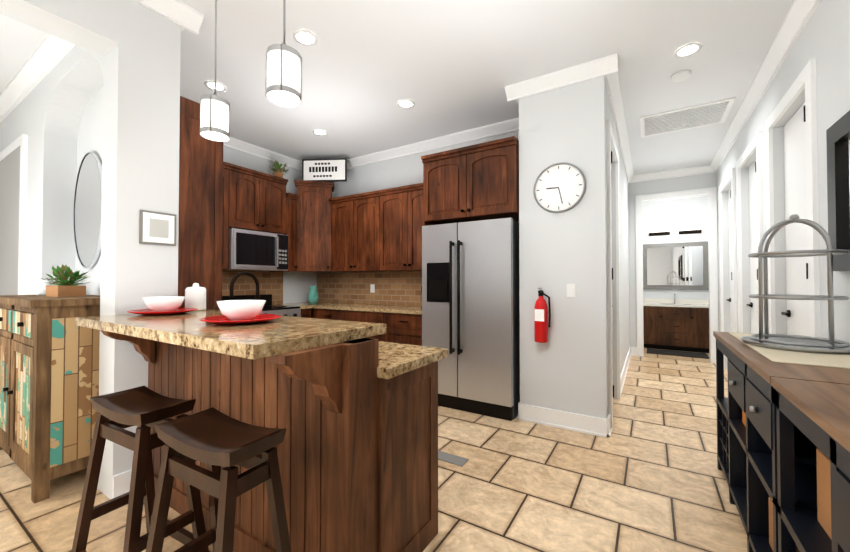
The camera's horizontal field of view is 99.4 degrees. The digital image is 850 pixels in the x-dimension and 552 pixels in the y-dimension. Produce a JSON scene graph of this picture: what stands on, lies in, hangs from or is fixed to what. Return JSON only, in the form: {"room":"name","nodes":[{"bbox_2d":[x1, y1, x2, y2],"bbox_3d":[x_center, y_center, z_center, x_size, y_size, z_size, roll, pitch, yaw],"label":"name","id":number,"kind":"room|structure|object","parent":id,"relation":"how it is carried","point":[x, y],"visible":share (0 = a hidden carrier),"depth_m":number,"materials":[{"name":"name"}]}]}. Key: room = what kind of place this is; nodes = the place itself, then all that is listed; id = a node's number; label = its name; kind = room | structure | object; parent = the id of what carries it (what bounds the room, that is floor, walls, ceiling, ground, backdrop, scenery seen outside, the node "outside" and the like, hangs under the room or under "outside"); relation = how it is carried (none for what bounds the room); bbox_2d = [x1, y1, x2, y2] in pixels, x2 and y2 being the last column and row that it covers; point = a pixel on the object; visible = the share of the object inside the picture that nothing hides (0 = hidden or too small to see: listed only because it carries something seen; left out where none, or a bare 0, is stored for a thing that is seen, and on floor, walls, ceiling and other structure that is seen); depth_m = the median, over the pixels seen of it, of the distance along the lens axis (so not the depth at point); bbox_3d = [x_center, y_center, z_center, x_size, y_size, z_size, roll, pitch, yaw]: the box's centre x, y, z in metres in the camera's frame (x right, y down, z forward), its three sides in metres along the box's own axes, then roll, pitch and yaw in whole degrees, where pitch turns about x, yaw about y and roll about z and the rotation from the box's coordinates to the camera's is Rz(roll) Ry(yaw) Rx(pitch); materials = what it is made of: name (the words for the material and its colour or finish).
{"room":"kitchen","nodes":[
{"label":"kitchen","id":0,"kind":"room"},
{"bbox_2d":[0,348,747,551],"bbox_3d":[-0.523,1.334,3.411,8.100,0.104,12.100,-1,-1,32],"label":"floor","id":1,"kind":"structure","parent":0,"point":[647,475],"depth_m":2.15,"materials":[{"name":"tile"}]},
{"bbox_2d":[0,295,99,502],"bbox_3d":[-2.568,0.707,2.500,1.230,1.130,0.470,-1,-1,32],"label":"sideboard","id":2,"kind":"object","parent":1,"relation":"on","point":[49,368],"visible":0.85,"depth_m":2.14,"materials":[{"name":"multicoloured wood"}]},
{"bbox_2d":[36,280,52,294],"bbox_3d":[-2.869,0.088,2.716,0.090,0.112,0.090,-1,-1,32],"label":"jar","id":3,"kind":"object","parent":2,"relation":"on","point":[41,285],"visible":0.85,"depth_m":2.68,"materials":[{"name":"white ceramic"}]},
{"bbox_2d":[41,264,89,296],"bbox_3d":[-2.528,0.028,2.535,0.292,0.228,0.285,-1,-1,32],"label":"potted plant","id":4,"kind":"object","parent":2,"relation":"on","point":[65,287],"visible":1,"depth_m":2.50,"materials":[{"name":"green plant"}]},
{"bbox_2d":[72,386,208,551],"bbox_3d":[-1.135,0.875,1.442,0.442,0.768,0.322,0,-1,28],"label":"stool","id":5,"kind":"object","parent":1,"relation":"on","point":[144,409],"visible":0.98,"depth_m":1.42,"materials":[{"name":"brown wood"}]},
{"bbox_2d":[178,96,225,310],"bbox_3d":[-1.772,0.054,2.602,0.604,2.440,0.280,-1,-1,32],"label":"tall cabinet","id":6,"kind":"object","parent":1,"relation":"on","point":[202,167],"depth_m":2.45,"materials":[{"name":"brown wood"}]},
{"bbox_2d":[146,407,290,551],"bbox_3d":[-0.663,0.871,1.158,0.442,0.768,0.322,0,-1,29],"label":"stool","id":7,"kind":"object","parent":1,"relation":"on","point":[214,439],"visible":1,"depth_m":1.14,"materials":[{"name":"brown wood"}]},
{"bbox_2d":[260,304,305,316],"bbox_3d":[-2.047,0.849,4.407,0.656,0.905,0.892,-1,-1,32],"label":"stove","id":8,"kind":"object","parent":1,"relation":"on","point":[295,312],"depth_m":4.40,"materials":[{"name":"silver metal"}]},
{"bbox_2d":[263,304,297,307],"bbox_3d":[-2.279,0.396,4.061,0.639,0.040,1.595,-1,-1,32],"label":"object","id":9,"kind":"structure","parent":8,"relation":"on","point":[265,305],"depth_m":4.55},
{"bbox_2d":[171,344,437,551],"bbox_3d":[-0.762,0.835,2.026,1.672,0.860,0.445,-1,-1,32],"label":"base cabinet","id":10,"kind":"object","parent":1,"relation":"on","point":[350,407],"depth_m":1.45,"materials":[{"name":"brown wood"}]},
{"bbox_2d":[75,310,386,359],"bbox_3d":[-0.984,0.231,1.711,1.540,0.042,0.620,-1,-1,32],"label":"countertop","id":11,"kind":"structure","parent":10,"relation":"on","point":[279,336],"depth_m":1.38,"materials":[{"name":"beige stone"}]},
{"bbox_2d":[127,296,197,314],"bbox_3d":[-1.482,0.166,2.047,0.330,0.096,0.330,-1,-1,32],"label":"place setting","id":12,"kind":"object","parent":11,"relation":"on","point":[163,305],"visible":1,"depth_m":1.99,"materials":[{"name":"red ceramic"}]},
{"bbox_2d":[185,283,205,310],"bbox_3d":[-1.459,0.130,2.293,0.116,0.175,0.116,-1,-1,32],"label":"canister","id":13,"kind":"object","parent":11,"relation":"on","point":[195,295],"visible":0.92,"depth_m":2.25,"materials":[{"name":"white ceramic"}]},
{"bbox_2d":[199,300,280,324],"bbox_3d":[-0.826,0.160,1.625,0.330,0.096,0.330,-1,-1,32],"label":"place setting","id":14,"kind":"object","parent":11,"relation":"on","point":[234,312],"visible":1,"depth_m":1.56,"materials":[{"name":"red ceramic"}]},
{"bbox_2d":[287,340,447,379],"bbox_3d":[-0.738,0.385,2.036,1.710,0.040,0.485,-1,-1,32],"label":"countertop","id":15,"kind":"structure","parent":10,"relation":"on","point":[390,359],"depth_m":1.39,"materials":[{"name":"beige stone"}]},
{"bbox_2d":[306,308,313,317],"bbox_3d":[-1.811,0.868,4.835,0.603,0.880,0.205,-1,-1,32],"label":"base cabinet","id":16,"kind":"object","parent":1,"relation":"on","point":[308,311],"depth_m":4.72,"materials":[{"name":"brown wood"}]},
{"bbox_2d":[298,304,313,307],"bbox_3d":[-1.803,0.408,4.840,0.619,0.040,0.210,-1,-1,32],"label":"countertop","id":17,"kind":"structure","parent":16,"relation":"on","point":[299,305],"depth_m":4.73,"materials":[{"name":"beige stone"}]},
{"bbox_2d":[314,308,345,320],"bbox_3d":[-1.081,0.868,4.880,0.604,0.880,0.604,-1,-1,32],"label":"base cabinet","id":18,"kind":"object","parent":1,"relation":"on","point":[321,313],"depth_m":4.62,"materials":[{"name":"brown wood"}]},
{"bbox_2d":[346,312,385,341],"bbox_3d":[-0.572,0.864,4.562,0.716,0.880,0.604,-1,-1,32],"label":"base cabinet","id":19,"kind":"object","parent":1,"relation":"on","point":[372,317],"depth_m":4.25,"materials":[{"name":"brown wood"}]},
{"bbox_2d":[386,312,421,345],"bbox_3d":[-0.068,0.859,4.246,0.595,0.880,0.604,-1,-1,32],"label":"base cabinet","id":20,"kind":"object","parent":1,"relation":"on","point":[401,328],"depth_m":4.00,"materials":[{"name":"brown wood"}]},
{"bbox_2d":[306,300,421,315],"bbox_3d":[-0.831,0.406,4.721,2.384,0.040,0.620,-1,-1,32],"label":"countertop","id":21,"kind":"structure","parent":20,"relation":"on","point":[410,309],"depth_m":4.46,"materials":[{"name":"beige stone"}]},
{"bbox_2d":[308,286,318,303],"bbox_3d":[-1.572,0.266,5.110,0.188,0.250,0.150,-1,-1,32],"label":"vase","id":22,"kind":"object","parent":21,"relation":"on","point":[313,296],"visible":1,"depth_m":5.07,"materials":[{"name":"teal ceramic"}]},
{"bbox_2d":[422,217,519,420],"bbox_3d":[0.545,0.391,3.711,0.930,1.800,0.823,-1,-1,32],"label":"fridge","id":23,"kind":"object","parent":1,"relation":"on","point":[470,300],"visible":0.94,"depth_m":3.36,"materials":[{"name":"grey metal"}]},
{"bbox_2d":[643,294,708,352],"bbox_3d":[4.606,0.835,6.631,1.150,1.000,0.594,-1,-1,32],"label":"bathroom vanity","id":24,"kind":"object","parent":1,"relation":"on","point":[677,324],"visible":0.96,"depth_m":6.44,"materials":[{"name":"brown wood"}]},
{"bbox_2d":[647,348,708,358],"bbox_3d":[4.301,1.322,6.174,0.850,0.011,0.500,-1,-1,32],"label":"bath rug","id":25,"kind":"object","parent":1,"relation":"on","point":[677,353],"visible":1,"depth_m":6.12,"materials":[{"name":"grey fabric"}]},
{"bbox_2d":[713,331,849,551],"bbox_3d":[1.783,0.810,1.708,0.518,0.900,1.351,-1,-1,32],"label":"console","id":26,"kind":"object","parent":1,"relation":"on","point":[746,440],"visible":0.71,"depth_m":1.60,"materials":[{"name":"brown wood"}]},
{"bbox_2d":[728,332,849,368],"bbox_3d":[1.874,0.359,1.809,0.400,0.003,1.000,-1,-1,32],"label":"table runner","id":27,"kind":"object","parent":26,"relation":"on","point":[813,359],"visible":0.46,"depth_m":1.56,"materials":[{"name":"beige fabric"}]},
{"bbox_2d":[740,214,849,353],"bbox_3d":[1.890,0.022,1.839,0.430,0.670,0.430,-1,-1,32],"label":"wire stand","id":28,"kind":"object","parent":27,"relation":"on","point":[810,344],"visible":1,"depth_m":1.82,"materials":[{"name":"grey metal"}]},
{"bbox_2d":[770,377,849,551],"bbox_3d":[1.047,0.792,0.532,0.518,0.900,1.406,-1,-1,32],"label":"console","id":29,"kind":"object","parent":1,"relation":"on","point":[816,414],"visible":1,"depth_m":1.07,"materials":[{"name":"brown wood"}]},
{"bbox_2d":[0,0,793,174],"bbox_3d":[-0.523,-1.764,3.459,8.100,0.100,12.100,-1,-1,32],"label":"ceiling","id":30,"kind":"structure","parent":0,"point":[447,67],"depth_m":2.87,"materials":[{"name":"white paint"}]},
{"bbox_2d":[200,0,229,141],"bbox_3d":[-1.149,-1.249,1.978,0.140,0.973,0.140,-1,-1,32],"label":"pendant light","id":31,"kind":"object","parent":30,"relation":"hanging from","point":[214,117],"visible":1,"depth_m":1.93,"materials":[{"name":"grey glass"}]},
{"bbox_2d":[265,0,301,106],"bbox_3d":[-0.613,-1.255,1.572,0.140,0.973,0.140,-1,-1,32],"label":"pendant light","id":32,"kind":"object","parent":30,"relation":"hanging from","point":[283,83],"visible":1,"depth_m":1.52,"materials":[{"name":"grey glass"}]},
{"bbox_2d":[293,29,317,45],"bbox_3d":[-0.853,-1.711,2.570,0.174,0.030,0.171,-1,-1,32],"label":"recessed light","id":33,"kind":"object","parent":30,"relation":"in","point":[302,36],"depth_m":2.60,"materials":[{"name":"white paint"}]},
{"bbox_2d":[671,70,690,81],"bbox_3d":[2.164,-1.704,3.047,0.135,0.030,0.191,-1,-1,32],"label":"smoke detector","id":34,"kind":"object","parent":30,"relation":"in","point":[679,76],"depth_m":3.05,"materials":[{"name":"white paint"}]},
{"bbox_2d":[674,43,701,57],"bbox_3d":[1.974,-1.709,2.707,0.166,0.030,0.176,-1,-1,32],"label":"recessed light","id":35,"kind":"object","parent":30,"relation":"in","point":[687,49],"depth_m":2.75,"materials":[{"name":"white paint"}]},
{"bbox_2d":[640,97,735,137],"bbox_3d":[2.765,-1.691,3.865,0.781,0.030,0.650,-1,-1,32],"label":"air vent","id":36,"kind":"object","parent":30,"relation":"in","point":[702,115],"depth_m":3.88,"materials":[{"name":"white metal"}]},
{"bbox_2d":[0,0,849,498],"bbox_3d":[-0.489,-0.214,3.396,7.900,3.000,11.770,-1,-1,32],"label":"wall","id":37,"kind":"structure","parent":0,"point":[106,88],"depth_m":2.94,"materials":[{"name":"white paint"}]},
{"bbox_2d":[73,152,101,267],"bbox_3d":[-2.676,-0.522,2.865,0.644,0.924,0.023,-1,-1,32],"label":"oval mirror","id":38,"kind":"object","parent":37,"relation":"attached to","point":[87,213],"visible":0.96,"depth_m":2.85,"materials":[{"name":"silver metal"}]},
{"bbox_2d":[139,210,175,245],"bbox_3d":[-1.639,-0.292,2.217,0.018,0.200,0.190,-1,-1,32],"label":"picture frame","id":39,"kind":"object","parent":37,"relation":"attached to","point":[157,228],"visible":1,"depth_m":2.20,"materials":[{"name":"grey"}]},
{"bbox_2d":[226,164,237,271],"bbox_3d":[-2.586,-0.662,3.860,0.349,1.170,0.901,-1,-1,32],"label":"upper cabinet","id":40,"kind":"object","parent":37,"relation":"attached to","point":[231,172],"depth_m":4.12,"materials":[{"name":"brown wood"}]},
{"bbox_2d":[230,228,281,271],"bbox_3d":[-2.180,-0.306,4.408,0.449,0.465,0.580,-1,-1,32],"label":"microwave","id":41,"kind":"object","parent":37,"relation":"attached to","point":[251,249],"depth_m":4.32,"materials":[{"name":"silver metal"}]},
{"bbox_2d":[238,168,287,231],"bbox_3d":[-2.178,-0.897,4.516,0.349,0.680,0.760,-1,-1,32],"label":"upper cabinet","id":42,"kind":"object","parent":37,"relation":"attached to","point":[267,231],"depth_m":4.43,"materials":[{"name":"brown wood"}]},
{"bbox_2d":[282,232,293,271],"bbox_3d":[-1.989,-0.302,4.713,0.449,0.465,0.200,-1,-1,32],"label":"upper cabinet","id":43,"kind":"object","parent":37,"relation":"attached to","point":[287,237],"depth_m":4.77,"materials":[{"name":"brown wood"}]},
{"bbox_2d":[286,180,345,271],"bbox_3d":[-1.540,-0.659,5.026,0.545,1.200,0.549,-1,-1,32],"label":"upper cabinet","id":44,"kind":"object","parent":37,"relation":"attached to","point":[310,212],"depth_m":4.93,"materials":[{"name":"brown wood"}]},
{"bbox_2d":[269,160,288,177],"bbox_3d":[-1.934,-1.413,4.781,0.282,0.294,0.274,-1,-1,32],"label":"potted plant","id":45,"kind":"object","parent":44,"relation":"on","point":[277,169],"visible":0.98,"depth_m":4.74,"materials":[{"name":"green plant"}]},
{"bbox_2d":[302,158,346,181],"bbox_3d":[-1.377,-1.448,4.938,0.620,0.310,0.032,0,-1,4],"label":"kitchen sign","id":46,"kind":"object","parent":44,"relation":"on","point":[327,170],"visible":0.98,"depth_m":4.92,"materials":[{"name":"white wood"}]},
{"bbox_2d":[334,196,357,271],"bbox_3d":[-1.009,-0.545,5.006,0.496,0.970,0.350,-1,-1,32],"label":"upper cabinet","id":47,"kind":"object","parent":37,"relation":"attached to","point":[345,211],"depth_m":4.83,"materials":[{"name":"brown wood"}]},
{"bbox_2d":[358,192,381,271],"bbox_3d":[-0.666,-0.548,4.792,0.557,0.970,0.350,-1,-1,32],"label":"upper cabinet","id":48,"kind":"object","parent":37,"relation":"attached to","point":[370,205],"depth_m":4.61,"materials":[{"name":"brown wood"}]},
{"bbox_2d":[382,184,433,271],"bbox_3d":[-0.139,-0.553,4.462,0.931,0.970,0.350,-1,-1,32],"label":"upper cabinet","id":49,"kind":"object","parent":37,"relation":"attached to","point":[402,224],"depth_m":4.35,"materials":[{"name":"brown wood"}]},
{"bbox_2d":[0,0,820,498],"bbox_3d":[-1.118,-0.220,2.970,6.985,2.999,10.080,-1,-1,32],"label":"trim","id":50,"kind":"structure","parent":37,"relation":"attached to","point":[800,152],"depth_m":3.16,"materials":[{"name":"white paint"}]},
{"bbox_2d":[422,140,518,224],"bbox_3d":[0.588,-0.888,3.800,0.990,0.640,0.710,-1,-1,32],"label":"upper cabinet","id":51,"kind":"object","parent":37,"relation":"attached to","point":[471,184],"depth_m":3.47,"materials":[{"name":"brown wood"}]},
{"bbox_2d":[534,288,550,342],"bbox_3d":[1.006,0.331,3.073,0.138,0.460,0.132,-1,-1,32],"label":"fire extinguisher","id":52,"kind":"object","parent":37,"relation":"attached to","point":[541,325],"visible":1,"depth_m":3.03,"materials":[{"name":"red paint"}]},
{"bbox_2d":[534,162,585,212],"bbox_3d":[1.138,-0.750,3.063,0.420,0.420,0.035,-1,-1,32],"label":"clock","id":53,"kind":"object","parent":37,"relation":"attached to","point":[559,187],"visible":0.96,"depth_m":3.05,"materials":[{"name":"grey plastic"}]},
{"bbox_2d":[567,284,575,297],"bbox_3d":[1.222,0.122,3.014,0.070,0.115,0.011,-1,-1,32],"label":"switch plate","id":54,"kind":"object","parent":37,"relation":"attached to","point":[571,290],"visible":1,"depth_m":3.01,"materials":[{"name":"white plastic"}]},
{"bbox_2d":[649,225,669,235],"bbox_3d":[4.537,-0.875,6.972,0.340,0.170,0.147,-1,-1,32],"label":"sconce","id":55,"kind":"object","parent":37,"relation":"attached to","point":[653,228],"depth_m":6.98,"materials":[{"name":"brown metal"}]},
{"bbox_2d":[643,241,708,289],"bbox_3d":[4.761,-0.186,6.886,1.040,0.890,0.037,-1,-1,32],"label":"bathroom mirror","id":56,"kind":"object","parent":37,"relation":"attached to","point":[676,266],"visible":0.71,"depth_m":6.85,"materials":[{"name":"grey mirror"}]},
{"bbox_2d":[679,223,700,233],"bbox_3d":[4.944,-0.879,6.718,0.340,0.170,0.147,-1,-1,32],"label":"sconce","id":57,"kind":"object","parent":37,"relation":"attached to","point":[683,227],"depth_m":6.72,"materials":[{"name":"brown metal"}]},
{"bbox_2d":[826,110,849,270],"bbox_3d":[1.860,-0.420,1.393,0.041,0.770,1.320,-1,-1,32],"label":"mirror","id":58,"kind":"object","parent":37,"relation":"attached to","point":[838,161],"visible":0.9,"depth_m":1.87,"materials":[{"name":"black mirror"}]}
]}

